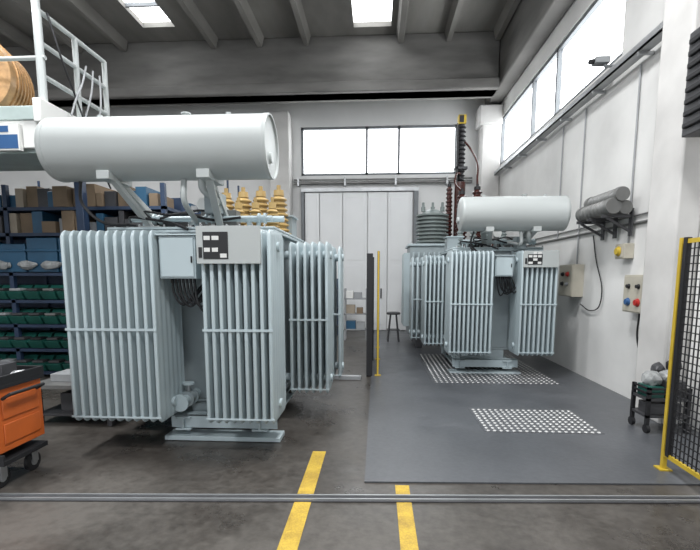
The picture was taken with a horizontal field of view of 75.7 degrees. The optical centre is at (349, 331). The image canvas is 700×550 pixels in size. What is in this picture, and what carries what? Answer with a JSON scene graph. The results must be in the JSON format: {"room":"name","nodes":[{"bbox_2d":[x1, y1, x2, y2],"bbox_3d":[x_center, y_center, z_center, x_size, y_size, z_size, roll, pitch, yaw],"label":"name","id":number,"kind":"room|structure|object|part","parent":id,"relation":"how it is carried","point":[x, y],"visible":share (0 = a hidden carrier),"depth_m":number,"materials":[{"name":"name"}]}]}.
{"room":"transformer factory workshop","nodes":[
{"label":"transformer factory workshop","id":0,"kind":"room"},
{"bbox_2d":[0,98,484,330],"bbox_3d":[-3.437,-3.939,13.905,15.430,7.750,0.300,0,7,3],"label":"wall","id":1,"kind":"structure","parent":0,"point":[435,111],"depth_m":13.38,"materials":[{"name":"paint"}]},
{"bbox_2d":[301,187,418,329],"bbox_3d":[0.278,-2.164,13.674,3.500,4.278,0.140,0,7,3],"label":"door","id":2,"kind":"structure","parent":1,"relation":"in","point":[400,199],"depth_m":13.56,"materials":[{"name":"metal"}]},
{"bbox_2d":[301,125,456,175],"bbox_3d":[0.847,-5.374,13.409,4.620,1.400,0.120,0,7,3],"label":"window","id":3,"kind":"structure","parent":1,"relation":"in","point":[409,149],"depth_m":13.42,"materials":[{"name":"white glass"}]},
{"bbox_2d":[294,176,471,186],"bbox_3d":[0.952,-4.459,13.343,5.250,0.240,0.158,0,7,3],"label":"pipe","id":4,"kind":"object","parent":1,"relation":"attached to","point":[298,183],"visible":0.98,"depth_m":13.29,"materials":[{"name":"metal"}]},
{"bbox_2d":[0,0,520,53],"bbox_3d":[-3.942,-6.427,2.578,15.730,0.450,22.200,0,7,3],"label":"ceiling","id":5,"kind":"structure","parent":0,"point":[89,21],"depth_m":10.70,"materials":[{"name":"concrete"}]},
{"bbox_2d":[123,0,169,21],"bbox_3d":[-4.819,-7.345,9.028,0.800,0.120,4.100,0,7,3],"label":"skylight","id":6,"kind":"object","parent":5,"relation":"attached to","point":[146,10],"visible":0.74,"depth_m":10.59,"materials":[{"name":"white glass"}]},
{"bbox_2d":[3,31,499,107],"bbox_3d":[-3.724,-6.908,11.993,15.020,1.389,0.700,0,7,3],"label":"beam","id":7,"kind":"structure","parent":5,"relation":"attached to","point":[425,66],"depth_m":11.65,"materials":[{"name":"concrete"}]},
{"bbox_2d":[352,0,391,21],"bbox_3d":[0.421,-7.325,8.866,0.920,0.120,4.400,0,7,3],"label":"skylight","id":8,"kind":"object","parent":5,"relation":"attached to","point":[363,10],"visible":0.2,"depth_m":10.59,"materials":[{"name":"white glass"}]},
{"bbox_2d":[0,330,699,549],"bbox_3d":[-3.942,1.333,3.531,15.730,0.213,22.200,0,7,3],"label":"floor","id":9,"kind":"structure","parent":0,"point":[81,456],"depth_m":3.78,"materials":[{"name":"concrete"}]},
{"bbox_2d":[0,361,47,487],"bbox_3d":[-3.090,0.735,3.688,1.003,0.958,0.520,0,7,3],"label":"tool cart","id":10,"kind":"object","parent":9,"relation":"on","point":[21,409],"visible":1,"depth_m":3.65,"materials":[{"name":"orange paint"}]},
{"bbox_2d":[0,0,111,230],"bbox_3d":[-5.119,-1.815,6.243,3.412,5.398,1.500,0,7,3],"label":"platform","id":11,"kind":"object","parent":9,"relation":"on","point":[21,112],"visible":0.73,"depth_m":5.68,"materials":[{"name":"white metal"}]},
{"bbox_3d":[-4.105,-2.325,5.395,0.330,0.300,0.055,0,7,3],"label":"sign plate","id":12,"kind":"part","parent":11,"relation":"part of","materials":[{"name":"blue plastic"}]},
{"bbox_3d":[-5.172,-3.458,6.090,3.160,2.100,1.380,0,7,3],"label":"guard rail","id":13,"kind":"part","parent":11,"relation":"part of","materials":[{"name":"metal"}]},
{"bbox_2d":[40,369,114,425],"bbox_3d":[-3.068,0.733,5.347,0.950,0.558,0.750,0,7,3],"label":"workbench","id":14,"kind":"object","parent":9,"relation":"on","point":[61,380],"visible":0.15,"depth_m":5.11,"materials":[{"name":"metal"}]},
{"bbox_2d":[0,183,186,373],"bbox_3d":[-4.801,-0.823,7.596,3.900,3.098,0.922,0,7,3],"label":"storage rack","id":15,"kind":"object","parent":9,"relation":"on","point":[33,324],"visible":0.45,"depth_m":7.24,"materials":[{"name":"blue metal"}]},
{"bbox_2d":[37,180,239,215],"bbox_3d":[-5.304,-1.775,11.659,4.800,3.998,0.900,0,7,3],"label":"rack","id":16,"kind":"object","parent":9,"relation":"on","point":[193,207],"visible":0.02,"depth_m":11.00,"materials":[{"name":"blue metal"}]},
{"bbox_2d":[34,111,343,441],"bbox_3d":[-1.469,-0.562,5.193,2.679,3.164,2.626,0,7,3],"label":"transformer","id":17,"kind":"object","parent":9,"relation":"on","point":[225,320],"visible":1,"depth_m":4.10,"materials":[{"name":"paint"}]},
{"bbox_3d":[-1.570,-0.281,5.571,1.740,1.860,1.820,0,7,3],"label":"tank","id":18,"kind":"part","parent":17,"relation":"part of","materials":[{"name":"metal"}]},
{"bbox_3d":[-1.046,-0.748,3.873,0.560,0.320,0.039,0,7,3],"label":"rating plate","id":19,"kind":"part","parent":17,"relation":"part of","materials":[{"name":"paint"}]},
{"bbox_2d":[269,111,292,214],"bbox_3d":[-2.038,-3.191,13.508,0.580,6.359,0.499,0,7,3],"label":"column","id":20,"kind":"structure","parent":9,"relation":"on","point":[282,119],"depth_m":13.06,"materials":[{"name":"concrete"}]},
{"bbox_2d":[337,279,337,334],"bbox_3d":[-0.852,-0.674,12.535,1.000,1.598,0.500,0,7,3],"label":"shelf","id":21,"kind":"object","parent":9,"relation":"on","point":[337,279],"visible":0.02,"depth_m":12.70,"materials":[{"name":"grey metal"}]},
{"bbox_2d":[333,375,360,379],"bbox_3d":[-0.092,0.730,7.382,0.550,0.068,0.240,0,7,3],"label":"metal rail","id":22,"kind":"object","parent":9,"relation":"on","point":[343,377],"depth_m":7.26,"materials":[{"name":"metal"}]},
{"bbox_2d":[0,493,699,503],"bbox_3d":[-0.710,1.245,3.380,8.615,0.020,0.100,0,7,0],"label":"track","id":23,"kind":"object","parent":9,"relation":"on","point":[107,497],"visible":1,"depth_m":3.36,"materials":[{"name":"metal"}]},
{"bbox_2d":[344,288,366,339],"bbox_3d":[0.157,-0.463,11.844,0.600,1.348,0.400,0,7,3],"label":"shelf","id":24,"kind":"object","parent":9,"relation":"on","point":[349,309],"visible":0.95,"depth_m":11.70,"materials":[{"name":"white metal"}]},
{"bbox_2d":[366,253,373,376],"bbox_3d":[0.370,-0.348,8.120,0.110,2.028,1.480,0,7,3],"label":"safety gate","id":25,"kind":"object","parent":9,"relation":"on","point":[370,259],"visible":0.99,"depth_m":7.41,"materials":[{"name":"black metal"}]},
{"bbox_2d":[375,251,380,375],"bbox_3d":[0.553,-0.470,8.902,0.100,2.056,3.080,0,7,3],"label":"post","id":26,"kind":"object","parent":9,"relation":"on","point":[378,252],"visible":1,"depth_m":7.41,"materials":[{"name":"yellow metal"}]},
{"bbox_2d":[387,312,399,341],"bbox_3d":[1.107,-0.132,11.524,0.360,0.746,0.360,0,7,3],"label":"stool","id":27,"kind":"object","parent":9,"relation":"on","point":[389,329],"visible":1,"depth_m":11.41,"materials":[{"name":"metal"}]},
{"bbox_2d":[401,114,481,347],"bbox_3d":[2.202,-2.379,10.677,1.852,5.400,1.400,0,7,3],"label":"transformer","id":28,"kind":"object","parent":9,"relation":"on","point":[434,225],"visible":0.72,"depth_m":10.43,"materials":[{"name":"paint"}]},
{"bbox_3d":[2.190,-0.880,10.862,1.830,2.380,1.400,0,7,3],"label":"finned tank","id":29,"kind":"part","parent":28,"relation":"part of","materials":[{"name":"metal"}]},
{"bbox_2d":[475,104,502,245],"bbox_3d":[3.921,-3.138,13.079,0.629,6.359,0.649,0,7,3],"label":"column","id":30,"kind":"structure","parent":9,"relation":"on","point":[488,118],"depth_m":12.62,"materials":[{"name":"concrete"}]},
{"bbox_2d":[418,354,561,384],"bbox_3d":[2.356,0.637,8.283,1.970,0.010,2.660,0,7,3],"label":"floor plate","id":31,"kind":"object","parent":9,"relation":"on","point":[437,366],"visible":0.59,"depth_m":7.52,"materials":[{"name":"metal"}]},
{"bbox_2d":[409,194,570,373],"bbox_3d":[2.300,-0.826,8.160,2.290,2.933,2.354,0,7,3],"label":"transformer","id":32,"kind":"object","parent":31,"relation":"on","point":[483,300],"visible":1,"depth_m":7.16,"materials":[{"name":"paint"}]},
{"bbox_3d":[2.550,-0.667,8.510,1.510,1.790,1.610,0,7,3],"label":"tank","id":33,"kind":"part","parent":32,"relation":"part of","materials":[{"name":"metal"}]},
{"bbox_3d":[2.939,-1.116,6.918,0.530,0.250,0.039,0,7,3],"label":"rating plate","id":34,"kind":"part","parent":32,"relation":"part of","materials":[{"name":"paint"}]},
{"bbox_2d":[469,408,603,433],"bbox_3d":[2.086,1.014,5.207,1.240,0.010,0.880,0,7,3],"label":"floor plate","id":35,"kind":"object","parent":9,"relation":"on","point":[524,420],"visible":1,"depth_m":5.13,"materials":[{"name":"metal"}]},
{"bbox_2d":[628,360,692,433],"bbox_3d":[3.349,0.668,4.850,0.440,0.780,0.365,0,7,3],"label":"trolley","id":36,"kind":"object","parent":9,"relation":"on","point":[651,391],"visible":0.56,"depth_m":4.77,"materials":[{"name":"black metal"}]},
{"bbox_2d":[635,0,699,423],"bbox_3d":[3.620,-2.179,4.939,0.249,6.439,0.550,0,7,3],"label":"column","id":37,"kind":"structure","parent":9,"relation":"on","point":[674,198],"depth_m":4.93,"materials":[{"name":"concrete"}]},
{"bbox_2d":[682,27,699,137],"bbox_3d":[3.461,-2.358,4.104,0.468,0.960,0.560,0,7,3],"label":"heater","id":38,"kind":"object","parent":37,"relation":"attached to","point":[690,126],"visible":1,"depth_m":4.27,"materials":[{"name":"metal"}]},
{"bbox_2d":[653,237,699,479],"bbox_3d":[2.569,0.385,2.345,0.109,1.956,2.964,1,7,5],"label":"fence","id":39,"kind":"object","parent":9,"relation":"on","point":[685,244],"visible":1,"depth_m":3.63,"materials":[{"name":"black painted steel mesh"},{"name":"yellow paint"}]},
{"bbox_2d":[499,0,699,431],"bbox_3d":[3.759,-2.550,2.589,0.300,7.750,22.200,0,7,3],"label":"wall","id":40,"kind":"structure","parent":0,"point":[599,345],"depth_m":6.92,"materials":[{"name":"white paint"}]},
{"bbox_2d":[485,0,574,104],"bbox_3d":[3.410,-5.734,2.067,0.379,1.299,21.899,0,7,3],"label":"beam","id":41,"kind":"structure","parent":40,"relation":"attached to","point":[532,22],"depth_m":9.70,"materials":[{"name":"concrete"}]},
{"bbox_2d":[500,0,625,164],"bbox_3d":[4.127,-4.943,9.489,0.120,1.300,6.500,0,7,3],"label":"window","id":42,"kind":"structure","parent":40,"relation":"in","point":[600,31],"depth_m":8.44,"materials":[{"name":"glass"},{"name":"metal"}]},
{"bbox_2d":[558,264,584,296],"bbox_3d":[3.786,-0.883,7.763,0.232,0.540,0.550,0,7,3],"label":"control box","id":43,"kind":"object","parent":40,"relation":"attached to","point":[571,277],"visible":1,"depth_m":7.52,"materials":[{"name":"beige plastic"}]},
{"bbox_2d":[494,21,662,175],"bbox_3d":[3.888,-3.924,8.821,0.197,0.140,7.500,0,7,3],"label":"cable tray","id":44,"kind":"object","parent":40,"relation":"attached to","point":[654,37],"visible":0.79,"depth_m":6.79,"materials":[{"name":"metal"}]},
{"bbox_2d":[527,64,647,263],"bbox_3d":[3.970,-2.504,9.031,0.036,2.710,7.620,0,7,3],"label":"conduit","id":45,"kind":"object","parent":40,"relation":"attached to","point":[640,72],"visible":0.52,"depth_m":7.39,"materials":[{"name":"metal"}]},
{"bbox_2d":[588,56,613,67],"bbox_3d":[3.626,-3.850,6.449,0.423,0.130,0.150,0,7,3],"label":"security camera","id":46,"kind":"object","parent":40,"relation":"attached to","point":[598,61],"visible":0.91,"depth_m":6.41,"materials":[{"name":"grey metal"}]},
{"bbox_2d":[575,186,633,239],"bbox_3d":[3.580,-1.641,6.345,0.414,0.631,0.960,0,7,3],"label":"tube rack","id":47,"kind":"object","parent":40,"relation":"attached to","point":[611,205],"visible":1,"depth_m":6.03,"materials":[{"name":"metal"}]},
{"bbox_2d":[614,243,633,258],"bbox_3d":[3.716,-1.096,6.136,0.182,0.200,0.230,0,7,3],"label":"box","id":48,"kind":"object","parent":40,"relation":"attached to","point":[625,250],"visible":1,"depth_m":6.03,"materials":[{"name":"beige plastic"}]},
{"bbox_2d":[622,275,642,313],"bbox_3d":[3.673,-0.482,5.734,0.212,0.480,0.480,0,7,3],"label":"panel","id":49,"kind":"object","parent":40,"relation":"attached to","point":[632,294],"visible":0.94,"depth_m":5.75,"materials":[{"name":"beige plastic"}]},
{"bbox_2d":[580,235,639,347],"bbox_3d":[3.782,-0.633,6.503,0.042,1.615,1.914,0,7,4],"label":"hanging cable","id":50,"kind":"object","parent":49,"relation":"hanging from","point":[638,320],"visible":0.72,"depth_m":6.83,"materials":[{"name":"black rubber"}]}
]}

